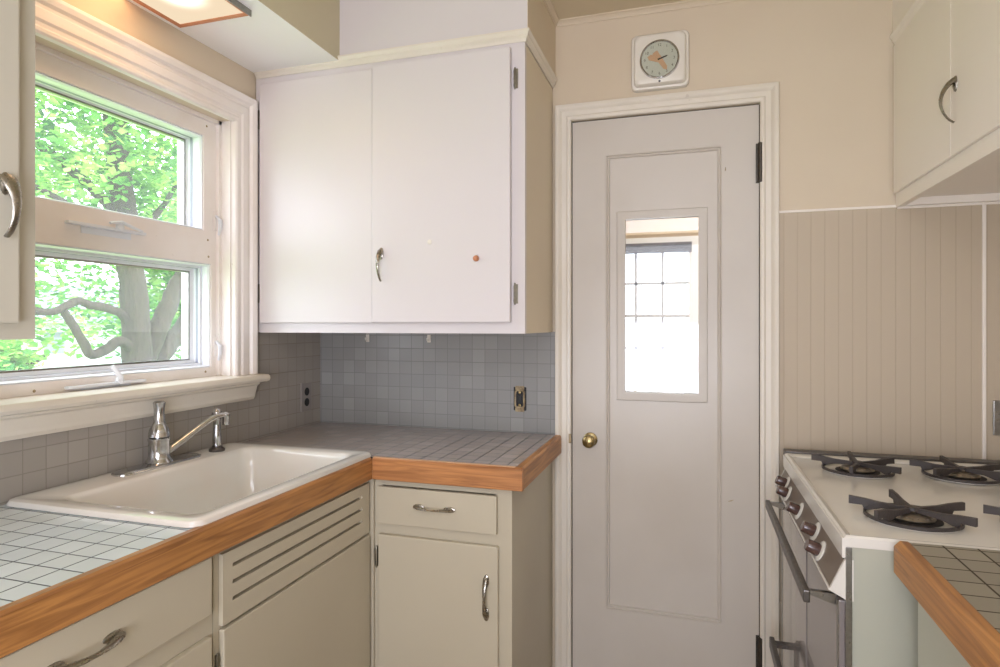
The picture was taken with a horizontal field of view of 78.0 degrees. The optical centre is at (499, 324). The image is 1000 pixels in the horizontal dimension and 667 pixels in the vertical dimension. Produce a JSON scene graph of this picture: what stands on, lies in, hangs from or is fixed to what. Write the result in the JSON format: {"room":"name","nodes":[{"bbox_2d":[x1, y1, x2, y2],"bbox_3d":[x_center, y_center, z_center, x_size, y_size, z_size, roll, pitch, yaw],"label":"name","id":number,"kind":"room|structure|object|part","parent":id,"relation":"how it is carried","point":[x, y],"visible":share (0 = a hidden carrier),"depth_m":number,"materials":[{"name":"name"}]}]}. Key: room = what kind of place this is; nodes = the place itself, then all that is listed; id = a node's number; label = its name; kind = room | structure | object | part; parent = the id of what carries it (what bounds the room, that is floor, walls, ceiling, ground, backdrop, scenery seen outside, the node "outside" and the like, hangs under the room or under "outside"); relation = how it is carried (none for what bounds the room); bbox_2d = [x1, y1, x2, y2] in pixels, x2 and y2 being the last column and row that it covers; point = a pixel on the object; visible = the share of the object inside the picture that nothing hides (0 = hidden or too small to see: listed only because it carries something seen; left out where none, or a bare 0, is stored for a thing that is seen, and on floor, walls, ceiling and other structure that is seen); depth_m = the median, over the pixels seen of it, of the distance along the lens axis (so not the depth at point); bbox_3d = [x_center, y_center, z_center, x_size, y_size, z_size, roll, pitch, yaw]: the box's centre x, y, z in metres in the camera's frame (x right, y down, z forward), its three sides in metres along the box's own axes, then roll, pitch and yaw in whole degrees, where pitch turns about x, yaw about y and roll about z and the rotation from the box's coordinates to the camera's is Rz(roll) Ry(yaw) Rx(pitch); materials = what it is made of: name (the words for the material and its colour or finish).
{"room":"kitchen","nodes":[
{"label":"kitchen","id":0,"kind":"room"},
{"bbox_2d":[0,0,319,505],"bbox_3d":[-1.429,0.102,0.674,0.176,2.437,4.240,0,0,17],"label":"wall","id":1,"kind":"structure","parent":0,"point":[28,465],"depth_m":1.84,"materials":[{"name":"paint"}]},
{"bbox_2d":[0,0,34,339],"bbox_3d":[-1.087,-0.429,0.802,0.412,0.911,0.727,0,0,17],"label":"upper cabinet","id":2,"kind":"object","parent":1,"relation":"attached to","point":[17,17],"visible":1,"depth_m":1.06,"materials":[{"name":"paint"}]},
{"bbox_3d":[-0.931,-0.431,0.749,0.018,0.858,0.659,0,0,17],"label":"door","id":3,"kind":"part","parent":2,"relation":"part of","materials":[{"name":"paint"}]},
{"bbox_3d":[-0.817,-0.201,1.033,0.033,0.111,0.032,0,0,17],"label":"handle","id":4,"kind":"part","parent":2,"relation":"part of","materials":[{"name":"metal"}]},
{"bbox_2d":[0,0,269,441],"bbox_3d":[-1.067,-0.263,1.715,0.230,1.053,1.022,0,0,17],"label":"window","id":5,"kind":"structure","parent":1,"relation":"in","point":[213,241],"depth_m":1.85,"materials":[{"name":"paint"}]},
{"bbox_3d":[-1.118,-0.030,1.732,0.096,0.344,0.715,0,0,17],"label":"sash","id":6,"kind":"part","parent":5,"relation":"part of","materials":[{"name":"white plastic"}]},
{"bbox_3d":[-1.093,-0.247,1.724,0.050,0.875,0.795,0,0,17],"label":"frame","id":7,"kind":"part","parent":5,"relation":"part of","materials":[{"name":"paint"}]},
{"bbox_3d":[-1.050,0.138,1.697,0.025,0.058,0.044,0,0,17],"label":"lock lever","id":8,"kind":"part","parent":5,"relation":"part of","materials":[{"name":"white plastic"}]},
{"bbox_3d":[-1.120,-0.466,1.727,0.096,0.312,0.663,0,0,17],"label":"sash","id":9,"kind":"part","parent":5,"relation":"part of","materials":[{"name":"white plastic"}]},
{"bbox_3d":[-1.041,-0.273,1.724,0.022,0.029,0.098,0,0,23],"label":"lock lever","id":10,"kind":"part","parent":5,"relation":"part of","materials":[{"name":"white plastic"}]},
{"bbox_3d":[-0.943,0.087,2.075,0.022,0.068,0.022,0,0,17],"label":"latch lever","id":11,"kind":"part","parent":5,"relation":"part of","materials":[{"name":"white plastic"}]},
{"bbox_3d":[-0.943,-0.333,2.075,0.022,0.068,0.022,0,0,17],"label":"latch lever","id":12,"kind":"part","parent":5,"relation":"part of","materials":[{"name":"white plastic"}]},
{"bbox_2d":[0,332,319,505],"bbox_3d":[-1.066,0.216,1.556,0.006,0.378,2.140,0,0,17],"label":"tile backsplash","id":13,"kind":"structure","parent":1,"relation":"attached to","point":[28,465],"depth_m":1.86,"materials":[{"name":"grey tile"}]},
{"bbox_2d":[300,382,310,411],"bbox_3d":[-0.775,0.290,2.471,0.008,0.112,0.068,0,0,17],"label":"wall outlet","id":14,"kind":"object","parent":1,"relation":"attached to","point":[305,388],"visible":1,"depth_m":2.46,"materials":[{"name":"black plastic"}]},
{"bbox_2d":[128,0,913,78],"bbox_3d":[0.118,-1.054,1.325,2.760,0.325,6.400,0,0,17],"label":"ceiling","id":15,"kind":"structure","parent":0,"point":[279,34],"depth_m":2.00,"materials":[{"name":"paint"}]},
{"bbox_2d":[133,0,251,27],"bbox_3d":[-0.908,-0.883,1.520,0.251,0.018,0.564,0,0,17],"label":"recessed light","id":16,"kind":"object","parent":15,"relation":"in","point":[182,13],"visible":1,"depth_m":1.73,"materials":[{"name":"glass"}]},
{"bbox_3d":[-0.790,-0.883,1.483,0.004,0.018,0.564,0,0,17],"label":"metal rail","id":17,"kind":"part","parent":16,"relation":"part of","materials":[{"name":"metal"}]},
{"bbox_2d":[320,0,999,666],"bbox_3d":[0.415,0.102,2.269,2.753,2.437,0.120,0,0,17],"label":"wall","id":18,"kind":"structure","parent":0,"point":[889,314],"depth_m":2.02,"materials":[{"name":"paint"}]},
{"bbox_2d":[254,27,556,333],"bbox_3d":[-0.336,-0.439,2.209,1.007,0.933,0.447,0,0,17],"label":"upper cabinet","id":19,"kind":"object","parent":18,"relation":"attached to","point":[408,188],"visible":1,"depth_m":2.02,"materials":[{"name":"paint"}]},
{"bbox_3d":[-0.632,-0.426,2.113,0.443,0.840,0.017,0,0,17],"label":"door","id":20,"kind":"part","parent":19,"relation":"part of","materials":[{"name":"paint"}]},
{"bbox_3d":[-0.394,-0.197,2.009,0.021,0.112,0.031,0,0,17],"label":"handle","id":21,"kind":"part","parent":19,"relation":"part of","materials":[{"name":"metal"}]},
{"bbox_3d":[-0.330,-0.888,2.225,1.005,0.033,0.410,0,0,17],"label":"cornice","id":22,"kind":"part","parent":19,"relation":"part of","materials":[{"name":"paint"}]},
{"bbox_2d":[426,335,430,341],"bbox_3d":[-0.282,0.055,2.414,0.014,0.030,0.023,0,0,17],"label":"wall hook","id":23,"kind":"object","parent":19,"relation":"attached to","point":[428,338],"visible":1,"depth_m":2.42,"materials":[{"name":"white plastic"}]},
{"bbox_3d":[-0.193,-0.430,1.974,0.473,0.847,0.022,0,0,17],"label":"door","id":24,"kind":"part","parent":19,"relation":"part of","materials":[{"name":"paint"}]},
{"bbox_2d":[320,332,554,433],"bbox_3d":[-0.268,0.216,2.426,1.003,0.378,0.006,0,0,17],"label":"tile backsplash","id":25,"kind":"structure","parent":18,"relation":"attached to","point":[465,381],"depth_m":2.41,"materials":[{"name":"grey tile"}]},
{"bbox_2d":[514,386,525,411],"bbox_3d":[0.074,0.278,2.311,0.049,0.096,0.010,0,0,17],"label":"outlet","id":26,"kind":"object","parent":18,"relation":"attached to","point":[519,391],"visible":1,"depth_m":2.31,"materials":[{"name":"gold plastic"}]},
{"bbox_2d":[518,394,521,403],"bbox_3d":[0.074,0.278,2.311,0.014,0.036,0.006,0,0,17],"label":"receptacle","id":27,"kind":"object","parent":26,"relation":"attached to","point":[519,395],"depth_m":2.31,"materials":[{"name":"black plastic"}]},
{"bbox_2d":[543,0,742,27],"bbox_3d":[0.329,-1.107,0.809,1.111,0.020,2.740,0,0,17],"label":"crown molding","id":28,"kind":"structure","parent":18,"relation":"attached to","point":[686,4],"depth_m":2.18,"materials":[{"name":"paint"}]},
{"bbox_2d":[631,30,688,92],"bbox_3d":[0.555,-0.920,2.145,0.195,0.195,0.052,0,0,17],"label":"wall clock","id":29,"kind":"object","parent":18,"relation":"attached to","point":[659,61],"visible":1,"depth_m":2.13,"materials":[{"name":"white plastic"}]},
{"bbox_2d":[569,104,761,666],"bbox_3d":[0.567,0.287,2.166,0.656,2.066,0.092,0,0,17],"label":"door","id":30,"kind":"structure","parent":18,"relation":"in","point":[666,486],"depth_m":2.17,"materials":[{"name":"paint"}]},
{"bbox_3d":[0.321,0.419,2.224,0.052,0.052,0.057,0,0,17],"label":"knob","id":31,"kind":"part","parent":30,"relation":"part of","materials":[{"name":"gold metal"}]},
{"bbox_3d":[0.572,-0.068,2.189,0.311,0.679,0.020,0,0,17],"label":"glass stop frame","id":32,"kind":"part","parent":30,"relation":"part of","materials":[{"name":"paint"}]},
{"bbox_3d":[0.577,0.207,2.193,0.395,1.640,0.015,0,0,17],"label":"recessed panel","id":33,"kind":"part","parent":30,"relation":"part of","materials":[{"name":"paint"}]},
{"bbox_3d":[0.573,0.207,2.181,0.397,1.642,0.014,0,0,17],"label":"panel moulding","id":34,"kind":"part","parent":30,"relation":"part of","materials":[{"name":"paint"}]},
{"bbox_2d":[555,82,778,666],"bbox_3d":[0.564,0.259,2.159,0.755,2.123,0.022,0,0,17],"label":"door frame","id":35,"kind":"structure","parent":18,"relation":"attached to","point":[766,94],"depth_m":2.15,"materials":[{"name":"paint"}]},
{"bbox_3d":[1.254,0.275,1.953,0.684,1.290,0.005,0,0,17],"label":"bead board panel","id":36,"kind":"part","parent":18,"relation":"part of","materials":[{"name":"paint"}]},
{"bbox_2d":[993,400,999,434],"bbox_3d":[1.535,0.282,1.855,0.086,0.105,0.014,0,0,17],"label":"wall plate","id":37,"kind":"object","parent":18,"relation":"attached to","point":[996,404],"visible":1,"depth_m":1.87,"materials":[{"name":"metal"}]},
{"bbox_2d":[626,217,697,232],"bbox_3d":[1.026,0.102,4.247,2.760,2.437,0.120,0,0,17],"label":"wall","id":38,"kind":"structure","parent":0,"point":[691,223],"depth_m":4.16,"materials":[{"name":"paint"}]},
{"bbox_2d":[626,236,697,393],"bbox_3d":[1.013,-0.070,4.197,0.645,1.100,0.102,0,0,17],"label":"window","id":39,"kind":"structure","parent":38,"relation":"in","point":[679,244],"depth_m":4.14,"materials":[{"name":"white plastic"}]},
{"bbox_3d":[1.016,-0.059,4.219,0.527,0.022,0.040,0,0,17],"label":"meeting rail","id":40,"kind":"part","parent":39,"relation":"part of","materials":[{"name":"white wood"}]},
{"bbox_2d":[626,229,697,238],"bbox_3d":[0.982,-0.600,4.171,0.840,0.050,0.050,0,0,17],"label":"trim","id":41,"kind":"structure","parent":38,"relation":"attached to","point":[675,233],"depth_m":4.12,"materials":[{"name":"beige wood"}]},
{"bbox_3d":[0.118,1.350,1.325,2.760,0.060,6.400,0,0,17],"label":"floor","id":42,"kind":"structure","parent":0,"visible":0},
{"bbox_2d":[0,557,211,666],"bbox_3d":[-0.967,0.890,0.905,0.581,0.860,0.936,0,0,17],"label":"base cabinet","id":43,"kind":"object","parent":42,"relation":"on","point":[167,623],"visible":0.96,"depth_m":1.11,"materials":[{"name":"paint"}]},
{"bbox_3d":[-0.656,0.527,0.990,0.037,0.017,0.143,0,0,17],"label":"handle","id":44,"kind":"part","parent":43,"relation":"part of","materials":[{"name":"metal"}]},
{"bbox_3d":[-0.744,0.890,0.836,0.018,0.860,0.936,0,0,17],"label":"frame","id":45,"kind":"part","parent":43,"relation":"part of","materials":[{"name":"paint"}]},
{"bbox_3d":[-0.677,0.736,0.996,0.014,0.196,0.560,0,0,17],"label":"drawer","id":46,"kind":"part","parent":43,"relation":"part of","materials":[{"name":"paint"}]},
{"bbox_2d":[0,422,560,658],"bbox_3d":[-0.576,0.436,1.400,1.022,0.067,2.133,0,0,17],"label":"countertop","id":47,"kind":"structure","parent":43,"relation":"on","point":[58,570],"depth_m":1.26,"materials":[{"name":"tile"}]},
{"bbox_2d":[111,401,229,476],"bbox_3d":[-0.938,0.303,1.756,0.095,0.180,0.344,0,0,26],"label":"kitchen faucet","id":48,"kind":"object","parent":47,"relation":"on","point":[160,450],"visible":1,"depth_m":1.71,"materials":[{"name":"silver metal"}]},
{"bbox_3d":[-0.953,0.387,1.726,0.062,0.012,0.280,0,0,17],"label":"plate","id":49,"kind":"part","parent":48,"relation":"part of","materials":[{"name":"silver metal"}]},
{"bbox_3d":[-0.953,0.264,1.726,0.056,0.102,0.056,0,0,17],"label":"lever handle","id":50,"kind":"part","parent":48,"relation":"part of","materials":[{"name":"silver metal"}]},
{"bbox_2d":[145,436,173,463],"bbox_3d":[-0.953,0.349,1.726,0.072,0.069,0.072,0,0,17],"label":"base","id":51,"kind":"object","parent":48,"relation":"on","point":[160,450],"depth_m":1.70,"materials":[{"name":"silver metal"}]},
{"bbox_3d":[-0.892,0.318,1.815,0.030,0.105,0.188,0,0,35],"label":"spout","id":52,"kind":"part","parent":48,"relation":"part of","materials":[{"name":"silver metal"}]},
{"bbox_2d":[6,442,370,527],"bbox_3d":[-0.751,0.481,1.641,0.540,0.183,0.721,0,0,17],"label":"sink","id":53,"kind":"object","parent":47,"relation":"in","point":[208,488],"visible":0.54,"depth_m":1.68,"materials":[{"name":"ceramic"}]},
{"bbox_2d":[208,408,224,451],"bbox_3d":[-0.879,0.326,1.917,0.048,0.133,0.048,0,0,17],"label":"sprayer","id":54,"kind":"object","parent":53,"relation":"on","point":[216,436],"visible":0.91,"depth_m":1.91,"materials":[{"name":"metal"}]},
{"bbox_2d":[212,479,374,666],"bbox_3d":[-0.744,0.890,1.670,0.552,0.860,0.652,0,0,17],"label":"base cabinet","id":55,"kind":"object","parent":42,"relation":"on","point":[299,591],"visible":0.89,"depth_m":1.56,"materials":[{"name":"paint"}]},
{"bbox_2d":[219,483,368,625],"bbox_3d":[-0.494,0.557,1.589,0.011,0.150,0.615,0,0,17],"label":"vent","id":56,"kind":"object","parent":55,"relation":"attached to","point":[254,572],"depth_m":1.50,"materials":[{"name":"paint"}]},
{"bbox_3d":[-0.493,0.932,1.588,0.014,0.585,0.615,0,0,17],"label":"door","id":57,"kind":"part","parent":55,"relation":"part of","materials":[{"name":"paint"}]},
{"bbox_2d":[375,462,551,666],"bbox_3d":[-0.101,0.890,2.070,0.438,0.860,0.582,0,0,17],"label":"base cabinet","id":58,"kind":"object","parent":42,"relation":"on","point":[463,575],"visible":0.98,"depth_m":1.83,"materials":[{"name":"paint"}]},
{"bbox_3d":[-0.199,0.543,1.811,0.137,0.017,0.030,0,0,17],"label":"handle","id":59,"kind":"part","parent":58,"relation":"part of","materials":[{"name":"metal"}]},
{"bbox_3d":[-0.190,0.547,1.830,0.380,0.111,0.015,0,0,17],"label":"drawer","id":60,"kind":"part","parent":58,"relation":"part of","materials":[{"name":"paint"}]},
{"bbox_3d":[-0.187,0.931,1.829,0.382,0.588,0.015,0,0,17],"label":"door","id":61,"kind":"part","parent":58,"relation":"part of","materials":[{"name":"paint"}]},
{"bbox_3d":[-0.043,0.785,1.763,0.017,0.135,0.026,0,0,17],"label":"handle","id":62,"kind":"part","parent":58,"relation":"part of","materials":[{"name":"metal"}]},
{"bbox_2d":[765,448,999,666],"bbox_3d":[1.077,0.841,1.515,0.732,0.918,0.858,0,0,17],"label":"gas stove","id":63,"kind":"object","parent":42,"relation":"on","point":[844,514],"visible":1,"depth_m":1.36,"materials":[{"name":"metal"}]},
{"bbox_3d":[0.742,0.961,1.551,0.050,0.034,0.658,0,0,17],"label":"drawer handle","id":64,"kind":"part","parent":63,"relation":"part of","materials":[{"name":"metal"}]},
{"bbox_3d":[0.850,0.474,1.867,0.035,0.034,0.028,0,0,17],"label":"knob","id":65,"kind":"part","parent":63,"relation":"part of","materials":[{"name":"brown plastic"}]},
{"bbox_3d":[0.894,0.822,1.956,0.002,0.567,0.012,0,0,17],"label":"door trim","id":66,"kind":"part","parent":63,"relation":"part of","materials":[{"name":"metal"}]},
{"bbox_3d":[0.824,0.486,1.802,0.035,0.034,0.028,0,0,17],"label":"knob","id":67,"kind":"part","parent":63,"relation":"part of","materials":[{"name":"brown plastic"}]},
{"bbox_3d":[0.713,0.543,1.554,0.013,0.025,0.670,0,0,17],"label":"oven handle","id":68,"kind":"part","parent":63,"relation":"part of","materials":[{"name":"metal"}]},
{"bbox_3d":[0.769,0.482,1.622,0.035,0.034,0.028,0,0,17],"label":"knob","id":69,"kind":"part","parent":63,"relation":"part of","materials":[{"name":"brown plastic"}]},
{"bbox_3d":[0.715,0.473,1.432,0.035,0.034,0.028,0,0,17],"label":"knob","id":70,"kind":"part","parent":63,"relation":"part of","materials":[{"name":"brown plastic"}]},
{"bbox_3d":[0.782,0.494,1.583,0.038,0.072,0.795,0,0,17],"label":"control panel","id":71,"kind":"part","parent":63,"relation":"part of","materials":[{"name":"brown metal"}]},
{"bbox_3d":[0.683,0.486,1.348,0.035,0.034,0.028,0,0,17],"label":"knob","id":72,"kind":"part","parent":63,"relation":"part of","materials":[{"name":"brown plastic"}]},
{"bbox_3d":[0.789,0.822,1.581,0.021,0.567,0.791,0,0,17],"label":"oven door","id":73,"kind":"part","parent":63,"relation":"part of","materials":[{"name":"white metal"}]},
{"bbox_3d":[0.663,0.822,1.212,0.002,0.567,0.012,0,0,17],"label":"door trim","id":74,"kind":"part","parent":63,"relation":"part of","materials":[{"name":"metal"}]},
{"bbox_3d":[0.674,0.865,1.195,0.011,0.870,0.009,0,0,17],"label":"corner trim","id":75,"kind":"part","parent":63,"relation":"part of","materials":[{"name":"metal"}]},
{"bbox_3d":[1.015,0.415,1.753,0.176,0.004,0.176,0,0,17],"label":"burner","id":76,"kind":"part","parent":63,"relation":"part of","materials":[{"name":"metal"}]},
{"bbox_2d":[852,547,917,666],"bbox_3d":[1.110,0.850,1.481,0.649,0.840,0.799,0,0,17],"label":"panel","id":77,"kind":"object","parent":63,"relation":"in","point":[884,612],"depth_m":1.18,"materials":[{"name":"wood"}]},
{"bbox_3d":[1.231,0.421,1.891,0.661,0.037,0.048,0,0,17],"label":"rail","id":78,"kind":"part","parent":63,"relation":"part of","materials":[{"name":"metal"}]},
{"bbox_2d":[785,453,999,550],"bbox_3d":[1.103,0.419,1.482,0.663,0.022,0.805,0,0,17],"label":"cooktop","id":79,"kind":"object","parent":63,"relation":"in","point":[827,485],"depth_m":1.48,"materials":[{"name":"metal"}]},
{"bbox_3d":[0.880,0.415,1.318,0.176,0.004,0.176,0,0,17],"label":"burner","id":80,"kind":"part","parent":63,"relation":"part of","materials":[{"name":"metal"}]},
{"bbox_3d":[1.260,0.415,1.687,0.176,0.004,0.176,0,0,17],"label":"burner","id":81,"kind":"part","parent":63,"relation":"part of","materials":[{"name":"metal"}]},
{"bbox_2d":[918,602,970,666],"bbox_3d":[0.836,0.890,0.479,0.606,0.860,1.190,0,0,17],"label":"base cabinet","id":82,"kind":"object","parent":42,"relation":"on","point":[935,649],"visible":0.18,"depth_m":1.03,"materials":[{"name":"paint"}]},
{"bbox_2d":[894,541,999,666],"bbox_3d":[0.841,0.434,0.483,0.598,0.062,1.222,0,0,17],"label":"countertop","id":83,"kind":"structure","parent":82,"relation":"on","point":[958,588],"depth_m":0.96,"materials":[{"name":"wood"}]},
{"label":"outside","id":84,"kind":"structure","parent":0,"visible":0},
{"bbox_3d":[-25.011,2.270,23.477,58.300,0.100,70.000,0,0,17],"label":"ground","id":85,"kind":"structure","parent":84,"visible":0},
{"bbox_2d":[0,339,49,370],"bbox_3d":[-7.278,1.177,8.293,1.457,2.189,2.074,0,0,-5],"label":"leafy tree","id":86,"kind":"object","parent":85,"relation":"on","point":[25,360],"visible":0.25,"depth_m":8.71,"materials":[{"name":"green plant"}]},
{"bbox_2d":[35,171,90,323],"bbox_3d":[-10.578,-0.595,10.517,4.370,5.753,5.943,0,0,17],"label":"leafy tree","id":87,"kind":"object","parent":85,"relation":"on","point":[47,289],"visible":0.09,"depth_m":11.91,"materials":[{"name":"green plant"}]},
{"bbox_2d":[0,89,180,370],"bbox_3d":[-4.607,-1.158,6.904,3.538,6.860,5.206,0,0,17],"label":"maple tree","id":88,"kind":"object","parent":85,"relation":"on","point":[142,338],"visible":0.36,"depth_m":6.75,"materials":[{"name":"green plant"}]},
{"bbox_2d":[19,285,180,368],"bbox_3d":[-18.896,0.270,26.813,5.000,3.900,14.800,0,0,17],"label":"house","id":89,"kind":"structure","parent":85,"relation":"on","point":[58,360],"depth_m":25.26,"materials":[{"name":"white"}]},
{"bbox_2d":[38,134,180,359],"bbox_3d":[-10.521,-1.585,18.431,5.199,7.743,6.968,0,0,17],"label":"leafy tree","id":90,"kind":"object","parent":85,"relation":"on","point":[92,286],"visible":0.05,"depth_m":17.03,"materials":[{"name":"green plant"}]},
{"bbox_2d":[132,154,176,209],"bbox_3d":[-11.881,-2.324,26.096,4.828,9.226,7.361,0,0,17],"label":"leafy tree","id":91,"kind":"object","parent":85,"relation":"on","point":[158,154],"visible":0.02,"depth_m":23.76,"materials":[{"name":"green plant"}]},
{"bbox_2d":[140,192,180,328],"bbox_3d":[-6.417,-0.906,14.220,3.175,6.393,4.368,0,0,17],"label":"leafy tree","id":92,"kind":"object","parent":85,"relation":"on","point":[155,281],"visible":0.02,"depth_m":13.28,"materials":[{"name":"green plant"}]},
{"bbox_3d":[1.034,0.102,-0.143,0.140,2.437,4.140,0,0,17],"label":"wall","id":93,"kind":"structure","parent":0,"visible":0},
{"bbox_2d":[890,0,999,206],"bbox_3d":[1.106,-0.642,0.983,0.388,0.544,1.934,0,0,17],"label":"upper cabinet","id":94,"kind":"object","parent":93,"relation":"attached to","point":[946,53],"visible":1,"depth_m":1.59,"materials":[{"name":"paint"}]},
{"bbox_3d":[0.970,-0.897,1.025,0.046,0.034,1.934,0,0,17],"label":"cornice","id":95,"kind":"part","parent":94,"relation":"part of","materials":[{"name":"paint"}]},
{"bbox_3d":[1.176,-0.644,1.730,0.008,0.464,0.450,0,0,17],"label":"door","id":96,"kind":"part","parent":94,"relation":"part of","materials":[{"name":"paint"}]},
{"bbox_3d":[0.972,-0.628,1.025,0.018,0.516,1.934,0,0,17],"label":"frame","id":97,"kind":"part","parent":94,"relation":"part of","materials":[{"name":"paint"}]},
{"bbox_3d":[1.079,-0.541,1.489,0.035,0.114,0.026,0,0,17],"label":"handle","id":98,"kind":"part","parent":94,"relation":"part of","materials":[{"name":"metal"}]},
{"bbox_3d":[1.024,-0.644,1.239,0.008,0.464,0.574,0,0,17],"label":"door","id":99,"kind":"part","parent":94,"relation":"part of","materials":[{"name":"paint"}]}
]}

